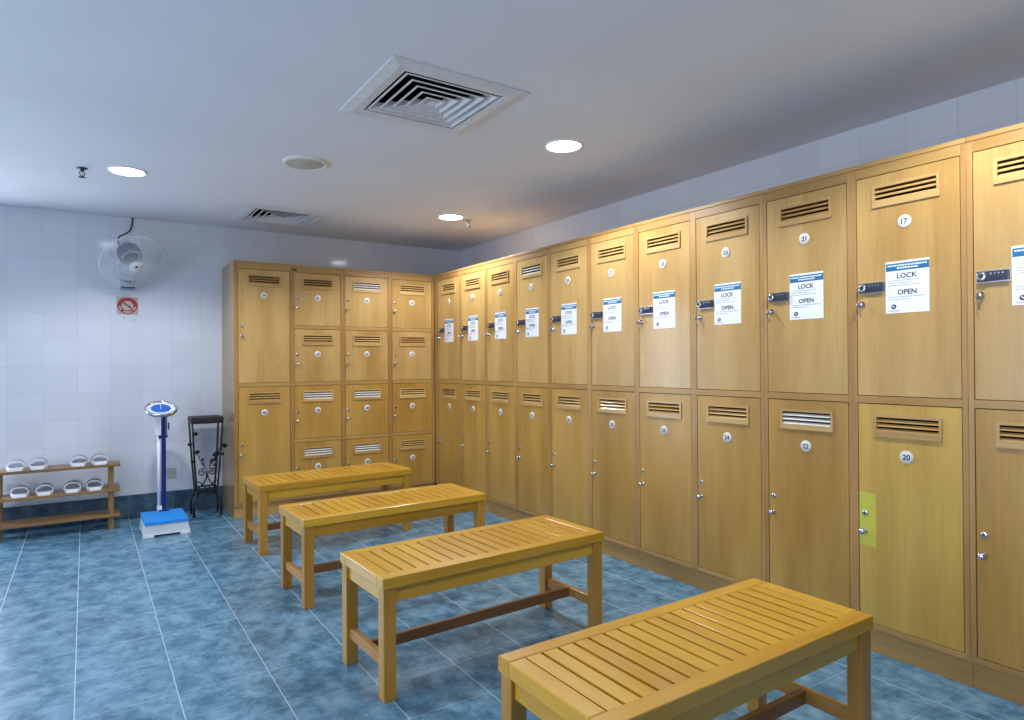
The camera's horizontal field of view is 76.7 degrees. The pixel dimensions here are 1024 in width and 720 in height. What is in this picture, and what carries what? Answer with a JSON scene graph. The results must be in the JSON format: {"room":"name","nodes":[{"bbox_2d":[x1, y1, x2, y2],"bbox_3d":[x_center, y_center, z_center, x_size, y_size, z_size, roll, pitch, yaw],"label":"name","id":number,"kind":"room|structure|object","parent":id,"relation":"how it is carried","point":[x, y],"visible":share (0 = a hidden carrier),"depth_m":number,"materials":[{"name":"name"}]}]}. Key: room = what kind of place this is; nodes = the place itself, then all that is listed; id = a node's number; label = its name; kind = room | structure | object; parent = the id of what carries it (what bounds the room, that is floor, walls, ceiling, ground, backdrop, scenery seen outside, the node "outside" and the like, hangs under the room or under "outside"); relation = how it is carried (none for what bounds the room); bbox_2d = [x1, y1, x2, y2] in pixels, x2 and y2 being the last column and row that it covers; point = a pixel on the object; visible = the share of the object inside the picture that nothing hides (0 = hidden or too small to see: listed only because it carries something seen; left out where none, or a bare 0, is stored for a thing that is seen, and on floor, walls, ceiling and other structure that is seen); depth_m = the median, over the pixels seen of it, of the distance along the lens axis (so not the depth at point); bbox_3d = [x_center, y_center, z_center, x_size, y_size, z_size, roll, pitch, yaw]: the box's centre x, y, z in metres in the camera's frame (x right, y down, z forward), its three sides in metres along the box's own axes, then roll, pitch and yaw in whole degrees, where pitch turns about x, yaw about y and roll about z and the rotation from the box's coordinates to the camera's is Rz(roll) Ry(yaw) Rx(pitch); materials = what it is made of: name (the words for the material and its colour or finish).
{"room":"changing room","nodes":[
{"label":"changing room","id":0,"kind":"room"},
{"bbox_2d":[0,205,457,507],"bbox_3d":[-3.413,-0.032,5.428,6.874,2.860,0.100,0,0,-33],"label":"wall","id":1,"kind":"structure","parent":0,"point":[77,376],"depth_m":5.43,"materials":[{"name":"white tile"}]},
{"bbox_2d":[3,486,222,532],"bbox_3d":[-3.307,1.240,5.421,1.637,0.195,0.008,0,0,-33],"label":"baseboard","id":2,"kind":"structure","parent":1,"relation":"attached to","point":[130,506],"depth_m":5.42,"materials":[{"name":"teal tile"}]},
{"bbox_2d":[117,297,137,314],"bbox_3d":[-3.252,-0.459,5.475,0.158,0.148,0.005,0,0,-33],"label":"no smoking sign","id":3,"kind":"object","parent":1,"relation":"attached to","point":[125,305],"visible":1,"depth_m":5.47,"materials":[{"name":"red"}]},
{"bbox_2d":[98,218,166,290],"bbox_3d":[-3.069,-0.899,5.280,0.420,0.618,0.482,0,0,-6],"label":"fan","id":4,"kind":"object","parent":1,"relation":"attached to","point":[129,254],"visible":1,"depth_m":5.24,"materials":[{"name":"white plastic"}]},
{"bbox_2d":[166,468,175,478],"bbox_3d":[-2.974,0.986,5.641,0.084,0.090,0.011,0,0,-33],"label":"wall outlet","id":5,"kind":"object","parent":1,"relation":"attached to","point":[170,472],"visible":0.8,"depth_m":5.64,"materials":[{"name":"plastic"}]},
{"bbox_2d":[0,0,1023,250],"bbox_3d":[-0.378,-1.272,0.816,6.674,0.050,10.960,0,0,-33],"label":"ceiling","id":6,"kind":"structure","parent":0,"point":[209,99],"depth_m":3.00,"materials":[{"name":"white paint"}]},
{"bbox_2d":[76,166,87,177],"bbox_3d":[-2.724,-1.187,4.103,0.064,0.060,0.064,0,0,-33],"label":"sprinkler","id":7,"kind":"object","parent":6,"relation":"attached to","point":[82,169],"visible":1,"depth_m":4.09,"materials":[{"name":"silver metal"}]},
{"bbox_2d":[106,166,147,176],"bbox_3d":[-2.479,-1.212,4.172,0.228,0.012,0.228,0,0,-33],"label":"recessed light","id":8,"kind":"object","parent":6,"relation":"in","point":[128,171],"visible":1,"depth_m":4.15,"materials":[{"name":"white plastic"}]},
{"bbox_2d":[230,203,332,228],"bbox_3d":[-1.958,-1.288,5.483,0.676,0.174,0.676,0,0,-33],"label":"ceiling vent","id":9,"kind":"object","parent":6,"relation":"in","point":[254,213],"visible":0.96,"depth_m":5.49,"materials":[{"name":"white metal"}]},
{"bbox_2d":[282,155,329,170],"bbox_3d":[-1.278,-1.216,4.021,0.280,0.021,0.280,0,0,-33],"label":"ceiling speaker","id":10,"kind":"object","parent":6,"relation":"attached to","point":[299,162],"visible":1,"depth_m":3.98,"materials":[{"name":"beige plastic"}]},
{"bbox_2d":[288,159,323,168],"bbox_3d":[-1.278,-1.212,4.021,0.214,0.014,0.214,0,0,-33],"label":"grille","id":11,"kind":"object","parent":10,"relation":"attached to","point":[292,163],"depth_m":4.00,"materials":[{"name":"white plastic"}]},
{"bbox_2d":[339,55,529,136],"bbox_3d":[-0.384,-1.309,3.094,0.676,0.174,0.676,0,0,-33],"label":"ceiling vent","id":12,"kind":"object","parent":6,"relation":"in","point":[404,91],"visible":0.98,"depth_m":3.10,"materials":[{"name":"white metal"}]},
{"bbox_2d":[437,214,463,220],"bbox_3d":[-0.522,-1.217,5.532,0.228,0.012,0.228,0,0,-33],"label":"recessed light","id":13,"kind":"object","parent":6,"relation":"in","point":[451,217],"visible":1,"depth_m":5.51,"materials":[{"name":"white plastic"}]},
{"bbox_2d":[439,215,461,219],"bbox_3d":[-0.522,-1.215,5.532,0.197,0.008,0.197,0,0,-33],"label":"diffuser","id":14,"kind":"object","parent":13,"relation":"attached to","point":[444,217],"depth_m":5.51,"materials":[{"name":"white plastic"}]},
{"bbox_2d":[544,139,583,152],"bbox_3d":[0.298,-1.231,3.737,0.228,0.012,0.228,0,0,-33],"label":"recessed light","id":15,"kind":"object","parent":6,"relation":"in","point":[559,145],"visible":1,"depth_m":3.72,"materials":[{"name":"white plastic"}]},
{"bbox_2d":[547,141,580,151],"bbox_3d":[0.299,-1.229,3.737,0.197,0.008,0.197,0,0,-33],"label":"diffuser","id":16,"kind":"object","parent":15,"relation":"attached to","point":[552,146],"depth_m":3.72,"materials":[{"name":"white plastic"}]},
{"bbox_2d":[0,482,1023,719],"bbox_3d":[-0.361,1.326,0.804,6.674,0.060,10.960,0,0,-33],"label":"floor","id":17,"kind":"structure","parent":0,"point":[98,622],"depth_m":3.10,"materials":[{"name":"blue tile"}]},
{"bbox_2d":[0,460,120,541],"bbox_3d":[-3.505,1.079,4.987,0.830,0.515,0.236,0,0,-33],"label":"shoe rack","id":18,"kind":"object","parent":17,"relation":"on","point":[110,488],"visible":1,"depth_m":4.96,"materials":[{"name":"brown wood"}]},
{"bbox_2d":[6,459,24,471],"bbox_3d":[-3.725,0.781,4.859,0.116,0.083,0.245,0,0,-37],"label":"slipper","id":19,"kind":"object","parent":18,"relation":"on","point":[14,467],"visible":1,"depth_m":4.80,"materials":[{"name":"white plastic"}]},
{"bbox_2d":[10,485,28,498],"bbox_3d":[-3.704,0.978,4.870,0.116,0.083,0.245,0,0,-38],"label":"slipper","id":20,"kind":"object","parent":18,"relation":"on","point":[14,493],"visible":1,"depth_m":4.82,"materials":[{"name":"white plastic"}]},
{"bbox_2d":[29,457,47,469],"bbox_3d":[-3.606,0.780,4.937,0.116,0.083,0.245,0,0,-31],"label":"slipper","id":21,"kind":"object","parent":18,"relation":"on","point":[41,465],"visible":1,"depth_m":4.88,"materials":[{"name":"white plastic"}]},
{"bbox_2d":[35,483,53,495],"bbox_3d":[-3.573,0.977,4.957,0.116,0.083,0.245,0,0,-31],"label":"slipper","id":22,"kind":"object","parent":18,"relation":"on","point":[46,490],"visible":1,"depth_m":4.89,"materials":[{"name":"white plastic"}]},
{"bbox_2d":[0,460,119,475],"bbox_3d":[-3.506,0.832,4.988,0.830,0.020,0.236,0,0,-33],"label":"shelf","id":23,"kind":"object","parent":18,"relation":"attached to","point":[111,464],"depth_m":4.95,"materials":[{"name":"brown wood"}]},
{"bbox_2d":[0,508,120,529],"bbox_3d":[-3.503,1.226,4.986,0.830,0.020,0.236,0,0,-33],"label":"shelf","id":24,"kind":"object","parent":18,"relation":"attached to","point":[29,522],"depth_m":4.97,"materials":[{"name":"brown wood"}]},
{"bbox_2d":[0,484,120,502],"bbox_3d":[-3.505,1.028,4.987,0.830,0.020,0.236,0,0,-33],"label":"shelf","id":25,"kind":"object","parent":18,"relation":"attached to","point":[110,489],"depth_m":4.94,"materials":[{"name":"brown wood"}]},
{"bbox_2d":[63,480,80,492],"bbox_3d":[-3.429,0.977,5.052,0.116,0.083,0.245,0,0,-33],"label":"slipper","id":26,"kind":"object","parent":18,"relation":"on","point":[70,488],"visible":1,"depth_m":5.00,"materials":[{"name":"white plastic"}]},
{"bbox_2d":[70,454,87,466],"bbox_3d":[-3.392,0.780,5.078,0.116,0.083,0.245,0,0,-30],"label":"slipper","id":27,"kind":"object","parent":18,"relation":"on","point":[77,462],"visible":1,"depth_m":5.01,"materials":[{"name":"white plastic"}]},
{"bbox_2d":[85,478,102,490],"bbox_3d":[-3.313,0.977,5.128,0.116,0.083,0.245,0,0,-37],"label":"slipper","id":28,"kind":"object","parent":18,"relation":"on","point":[92,486],"visible":1,"depth_m":5.07,"materials":[{"name":"white plastic"}]},
{"bbox_2d":[90,453,107,464],"bbox_3d":[-3.286,0.779,5.148,0.116,0.083,0.245,0,0,-39],"label":"slipper","id":29,"kind":"object","parent":18,"relation":"on","point":[99,460],"visible":1,"depth_m":5.08,"materials":[{"name":"white plastic"}]},
{"bbox_2d":[139,401,190,538],"bbox_3d":[-2.740,0.831,5.096,0.324,1.002,0.487,0,0,-33],"label":"weighing scale","id":30,"kind":"object","parent":17,"relation":"on","point":[164,520],"visible":1,"depth_m":5.16,"materials":[{"name":"white paint"}]},
{"bbox_2d":[187,415,227,517],"bbox_3d":[-2.646,0.910,5.601,0.319,0.848,0.232,0,0,-33],"label":"plant stand","id":31,"kind":"object","parent":17,"relation":"on","point":[203,419],"visible":1,"depth_m":5.56,"materials":[{"name":"black metal"}]},
{"bbox_2d":[188,415,223,423],"bbox_3d":[-2.651,0.514,5.602,0.254,0.056,0.232,0,0,-33],"label":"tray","id":32,"kind":"object","parent":31,"relation":"on","point":[203,419],"depth_m":5.52,"materials":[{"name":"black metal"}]},
{"bbox_2d":[222,260,292,518],"bbox_3d":[-2.270,0.249,5.764,0.477,2.168,0.585,0,0,-33],"label":"lockers","id":33,"kind":"object","parent":17,"relation":"on","point":[256,296],"visible":0.97,"depth_m":5.55,"materials":[{"name":"brown wood"}]},
{"bbox_2d":[247,274,280,287],"bbox_3d":[-2.126,-0.677,5.555,0.272,0.096,0.018,0,0,-33],"label":"vent","id":34,"kind":"object","parent":33,"relation":"attached to","point":[249,284],"depth_m":5.55,"materials":[{"name":"brown wood"}]},
{"bbox_2d":[248,392,280,403],"bbox_3d":[-2.119,0.324,5.550,0.272,0.096,0.018,0,0,-33],"label":"vent","id":35,"kind":"object","parent":33,"relation":"attached to","point":[255,400],"depth_m":5.54,"materials":[{"name":"brown wood"}]},
{"bbox_2d":[242,462,411,555],"bbox_3d":[-1.371,1.085,4.874,1.146,0.475,0.444,0,0,-36],"label":"slatted bench","id":36,"kind":"object","parent":17,"relation":"on","point":[266,487],"visible":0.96,"depth_m":4.68,"materials":[{"name":"brown wood"}]},
{"bbox_2d":[292,265,434,502],"bbox_3d":[-1.492,0.246,6.276,1.384,2.168,0.585,0,0,-33],"label":"lockers","id":37,"kind":"object","parent":17,"relation":"on","point":[363,377],"visible":0.91,"depth_m":6.04,"materials":[{"name":"brown wood"}]},
{"bbox_2d":[302,278,332,290],"bbox_3d":[-1.743,-0.679,5.807,0.272,0.096,0.018,0,0,-33],"label":"vent","id":38,"kind":"object","parent":37,"relation":"attached to","point":[320,280],"depth_m":5.80,"materials":[{"name":"brown wood"}]},
{"bbox_2d":[303,390,332,401],"bbox_3d":[-1.737,0.322,5.802,0.272,0.096,0.018,0,0,-33],"label":"vent","id":39,"kind":"object","parent":37,"relation":"attached to","point":[314,398],"depth_m":5.80,"materials":[{"name":"brown wood"}]},
{"bbox_2d":[303,334,332,345],"bbox_3d":[-1.740,-0.179,5.804,0.272,0.096,0.018,0,0,-33],"label":"vent","id":40,"kind":"object","parent":37,"relation":"attached to","point":[322,342],"depth_m":5.81,"materials":[{"name":"brown wood"}]},
{"bbox_2d":[303,446,333,458],"bbox_3d":[-1.734,0.824,5.799,0.272,0.096,0.018,0,0,-33],"label":"vent","id":41,"kind":"object","parent":37,"relation":"attached to","point":[329,455],"depth_m":5.80,"materials":[{"name":"brown wood"}]},
{"bbox_2d":[353,389,380,399],"bbox_3d":[-1.353,0.321,6.055,0.272,0.096,0.018,0,0,-33],"label":"vent","id":42,"kind":"object","parent":37,"relation":"attached to","point":[372,396],"depth_m":6.05,"materials":[{"name":"brown wood"}]},
{"bbox_2d":[353,335,380,345],"bbox_3d":[-1.356,-0.180,6.057,0.272,0.096,0.018,0,0,-33],"label":"vent","id":43,"kind":"object","parent":37,"relation":"attached to","point":[354,336],"depth_m":6.05,"materials":[{"name":"brown wood"}]},
{"bbox_2d":[353,281,380,292],"bbox_3d":[-1.359,-0.680,6.060,0.272,0.096,0.018,0,0,-33],"label":"vent","id":44,"kind":"object","parent":37,"relation":"attached to","point":[355,290],"depth_m":6.06,"materials":[{"name":"brown wood"}]},
{"bbox_2d":[353,442,381,453],"bbox_3d":[-1.350,0.823,6.052,0.272,0.096,0.018,0,0,-33],"label":"vent","id":45,"kind":"object","parent":37,"relation":"attached to","point":[378,450],"depth_m":6.05,"materials":[{"name":"brown wood"}]},
{"bbox_2d":[399,336,424,345],"bbox_3d":[-0.972,-0.181,6.310,0.272,0.096,0.018,0,0,-33],"label":"vent","id":46,"kind":"object","parent":37,"relation":"attached to","point":[402,341],"depth_m":6.30,"materials":[{"name":"brown wood"}]},
{"bbox_2d":[399,284,424,295],"bbox_3d":[-0.976,-0.681,6.313,0.272,0.096,0.018,0,0,-33],"label":"vent","id":47,"kind":"object","parent":37,"relation":"attached to","point":[401,293],"depth_m":6.31,"materials":[{"name":"brown wood"}]},
{"bbox_2d":[400,438,425,449],"bbox_3d":[-0.966,0.822,6.305,0.272,0.096,0.018,0,0,-33],"label":"vent","id":48,"kind":"object","parent":37,"relation":"attached to","point":[414,446],"depth_m":6.30,"materials":[{"name":"brown wood"}]},
{"bbox_2d":[400,388,425,397],"bbox_3d":[-0.969,0.320,6.308,0.272,0.096,0.018,0,0,-33],"label":"vent","id":49,"kind":"object","parent":37,"relation":"attached to","point":[403,394],"depth_m":6.30,"materials":[{"name":"brown wood"}]},
{"bbox_2d":[279,483,485,609],"bbox_3d":[-0.756,1.077,3.909,1.146,0.475,0.444,0,0,-36],"label":"slatted bench","id":50,"kind":"object","parent":17,"relation":"on","point":[310,519],"visible":0.96,"depth_m":3.72,"materials":[{"name":"brown wood"}]},
{"bbox_2d":[434,262,488,511],"bbox_3d":[-0.275,0.238,6.164,0.616,2.168,0.982,0,0,-33],"label":"lockers","id":51,"kind":"object","parent":17,"relation":"on","point":[460,294],"visible":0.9,"depth_m":5.97,"materials":[{"name":"brown wood"}]},
{"bbox_2d":[441,282,454,294],"bbox_3d":[-0.605,-0.684,6.190,0.018,0.096,0.272,0,0,-33],"label":"vent","id":52,"kind":"object","parent":51,"relation":"attached to","point":[452,291],"depth_m":6.19,"materials":[{"name":"brown wood"}]},
{"bbox_2d":[442,388,455,398],"bbox_3d":[-0.599,0.317,6.185,0.018,0.096,0.272,0,0,-33],"label":"vent","id":53,"kind":"object","parent":51,"relation":"attached to","point":[444,396],"depth_m":6.18,"materials":[{"name":"brown wood"}]},
{"bbox_2d":[464,276,479,289],"bbox_3d":[-0.353,-0.687,5.807,0.018,0.096,0.272,0,0,-33],"label":"vent","id":54,"kind":"object","parent":51,"relation":"attached to","point":[466,278],"depth_m":5.82,"materials":[{"name":"brown wood"}]},
{"bbox_2d":[465,389,480,400],"bbox_3d":[-0.346,0.314,5.802,0.018,0.096,0.272,0,0,-33],"label":"vent","id":55,"kind":"object","parent":51,"relation":"attached to","point":[467,398],"depth_m":5.80,"materials":[{"name":"brown wood"}]},
{"bbox_2d":[340,515,603,702],"bbox_3d":[-0.151,1.068,2.964,1.146,0.475,0.444,0,0,-36],"label":"slatted bench","id":56,"kind":"object","parent":17,"relation":"on","point":[393,572],"visible":0.99,"depth_m":2.80,"materials":[{"name":"brown wood"}]},
{"bbox_2d":[484,246,550,520],"bbox_3d":[0.248,0.231,5.371,0.616,2.168,0.916,0,0,-33],"label":"lockers","id":57,"kind":"object","parent":17,"relation":"on","point":[517,285],"visible":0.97,"depth_m":5.21,"materials":[{"name":"brown wood"}]},
{"bbox_2d":[491,270,508,284],"bbox_3d":[-0.101,-0.691,5.424,0.018,0.096,0.272,0,0,-33],"label":"vent","id":58,"kind":"object","parent":57,"relation":"attached to","point":[505,281],"depth_m":5.42,"materials":[{"name":"brown wood"}]},
{"bbox_2d":[491,391,509,403],"bbox_3d":[-0.094,0.310,5.419,0.018,0.096,0.272,0,0,-33],"label":"vent","id":59,"kind":"object","parent":57,"relation":"attached to","point":[494,400],"depth_m":5.42,"materials":[{"name":"brown wood"}]},
{"bbox_2d":[521,262,541,278],"bbox_3d":[0.152,-0.694,5.041,0.018,0.096,0.272,0,0,-33],"label":"vent","id":60,"kind":"object","parent":57,"relation":"attached to","point":[538,274],"depth_m":5.04,"materials":[{"name":"brown wood"}]},
{"bbox_2d":[522,393,542,406],"bbox_3d":[0.158,0.307,5.036,0.018,0.096,0.272,0,0,-33],"label":"vent","id":61,"kind":"object","parent":57,"relation":"attached to","point":[525,403],"depth_m":5.03,"materials":[{"name":"brown wood"}]},
{"bbox_2d":[548,223,639,566],"bbox_3d":[0.753,0.224,4.605,0.616,2.168,0.916,0,0,-33],"label":"lockers","id":62,"kind":"object","parent":17,"relation":"on","point":[592,328],"visible":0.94,"depth_m":4.40,"materials":[{"name":"brown wood"}]},
{"bbox_2d":[556,254,579,271],"bbox_3d":[0.404,-0.698,4.658,0.018,0.096,0.272,0,0,-33],"label":"vent","id":63,"kind":"object","parent":62,"relation":"attached to","point":[575,267],"depth_m":4.65,"materials":[{"name":"brown wood"}]},
{"bbox_2d":[557,395,580,409],"bbox_3d":[0.410,0.303,4.653,0.018,0.096,0.272,0,0,-33],"label":"vent","id":64,"kind":"object","parent":62,"relation":"attached to","point":[560,406],"depth_m":4.65,"materials":[{"name":"brown wood"}]},
{"bbox_2d":[597,243,625,263],"bbox_3d":[0.656,-0.701,4.276,0.018,0.096,0.272,0,0,-33],"label":"vent","id":65,"kind":"object","parent":62,"relation":"attached to","point":[619,258],"depth_m":4.27,"materials":[{"name":"brown wood"}]},
{"bbox_2d":[598,397,626,413],"bbox_3d":[0.663,0.300,4.271,0.018,0.096,0.272,0,0,-33],"label":"vent","id":66,"kind":"object","parent":62,"relation":"attached to","point":[601,409],"depth_m":4.27,"materials":[{"name":"brown wood"}]},
{"bbox_2d":[498,578,872,719],"bbox_3d":[0.561,1.058,1.941,1.146,0.475,0.444,0,0,-34],"label":"slatted bench","id":67,"kind":"object","parent":17,"relation":"on","point":[708,655],"visible":1,"depth_m":1.85,"materials":[{"name":"brown wood"}]},
{"bbox_2d":[635,190,765,591],"bbox_3d":[1.257,0.217,3.840,0.616,2.168,0.916,0,0,-33],"label":"lockers","id":68,"kind":"object","parent":17,"relation":"on","point":[700,290],"visible":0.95,"depth_m":3.64,"materials":[{"name":"brown wood"}]},
{"bbox_2d":[646,231,679,253],"bbox_3d":[0.909,-0.705,3.893,0.018,0.096,0.272,0,0,-33],"label":"vent","id":69,"kind":"object","parent":68,"relation":"attached to","point":[672,247],"depth_m":3.89,"materials":[{"name":"brown wood"}]},
{"bbox_2d":[647,400,681,418],"bbox_3d":[0.915,0.296,3.888,0.018,0.096,0.272,0,0,-33],"label":"vent","id":70,"kind":"object","parent":68,"relation":"attached to","point":[651,414],"depth_m":3.88,"materials":[{"name":"brown wood"}]},
{"bbox_2d":[705,216,747,241],"bbox_3d":[1.161,-0.708,3.510,0.018,0.096,0.272,0,0,-33],"label":"vent","id":71,"kind":"object","parent":68,"relation":"attached to","point":[738,234],"depth_m":3.50,"materials":[{"name":"brown wood"}]},
{"bbox_2d":[706,404,748,424],"bbox_3d":[1.167,0.293,3.505,0.018,0.096,0.272,0,0,-33],"label":"vent","id":72,"kind":"object","parent":68,"relation":"attached to","point":[710,419],"depth_m":3.50,"materials":[{"name":"brown wood"}]},
{"bbox_2d":[762,138,972,686],"bbox_3d":[1.762,0.210,3.074,0.616,2.168,0.916,0,0,-33],"label":"lockers","id":73,"kind":"object","parent":17,"relation":"on","point":[866,402],"visible":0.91,"depth_m":2.84,"materials":[{"name":"brown wood"}]},
{"bbox_2d":[778,196,831,227],"bbox_3d":[1.413,-0.712,3.127,0.018,0.096,0.272,0,0,-33],"label":"vent","id":74,"kind":"object","parent":73,"relation":"attached to","point":[825,216],"depth_m":3.12,"materials":[{"name":"brown wood"}]},
{"bbox_2d":[780,409,833,432],"bbox_3d":[1.419,0.289,3.122,0.018,0.096,0.272,0,0,-33],"label":"vent","id":75,"kind":"object","parent":73,"relation":"attached to","point":[785,426],"depth_m":3.12,"materials":[{"name":"brown wood"}]},
{"bbox_2d":[871,172,939,208],"bbox_3d":[1.665,-0.715,2.744,0.018,0.096,0.272,0,0,-33],"label":"vent","id":76,"kind":"object","parent":73,"relation":"attached to","point":[930,195],"depth_m":2.74,"materials":[{"name":"brown wood"}]},
{"bbox_2d":[873,414,942,441],"bbox_3d":[1.672,0.286,2.739,0.018,0.096,0.272,0,0,-33],"label":"vent","id":77,"kind":"object","parent":73,"relation":"attached to","point":[879,434],"depth_m":2.73,"materials":[{"name":"brown wood"}]},
{"bbox_2d":[966,122,1023,705],"bbox_3d":[2.266,0.203,2.308,0.616,2.168,0.916,0,0,-33],"label":"lockers","id":78,"kind":"object","parent":17,"relation":"on","point":[994,158],"visible":1,"depth_m":2.47,"materials":[{"name":"brown wood"}]},
{"bbox_2d":[993,153,1023,184],"bbox_3d":[1.918,-0.719,2.361,0.018,0.096,0.272,0,0,-33],"label":"vent","id":79,"kind":"object","parent":78,"relation":"attached to","point":[1016,177],"depth_m":2.44,"materials":[{"name":"brown wood"}]},
{"bbox_2d":[996,422,1023,449],"bbox_3d":[1.924,0.282,2.356,0.018,0.096,0.272,0,0,-33],"label":"vent","id":80,"kind":"object","parent":78,"relation":"attached to","point":[1001,443],"depth_m":2.43,"materials":[{"name":"brown wood"}]},
{"bbox_2d":[458,77,1023,268],"bbox_3d":[2.458,-0.082,2.674,0.100,2.860,10.960,0,0,-33],"label":"wall","id":81,"kind":"structure","parent":0,"point":[999,106],"depth_m":3.76,"materials":[{"name":"white tile"}]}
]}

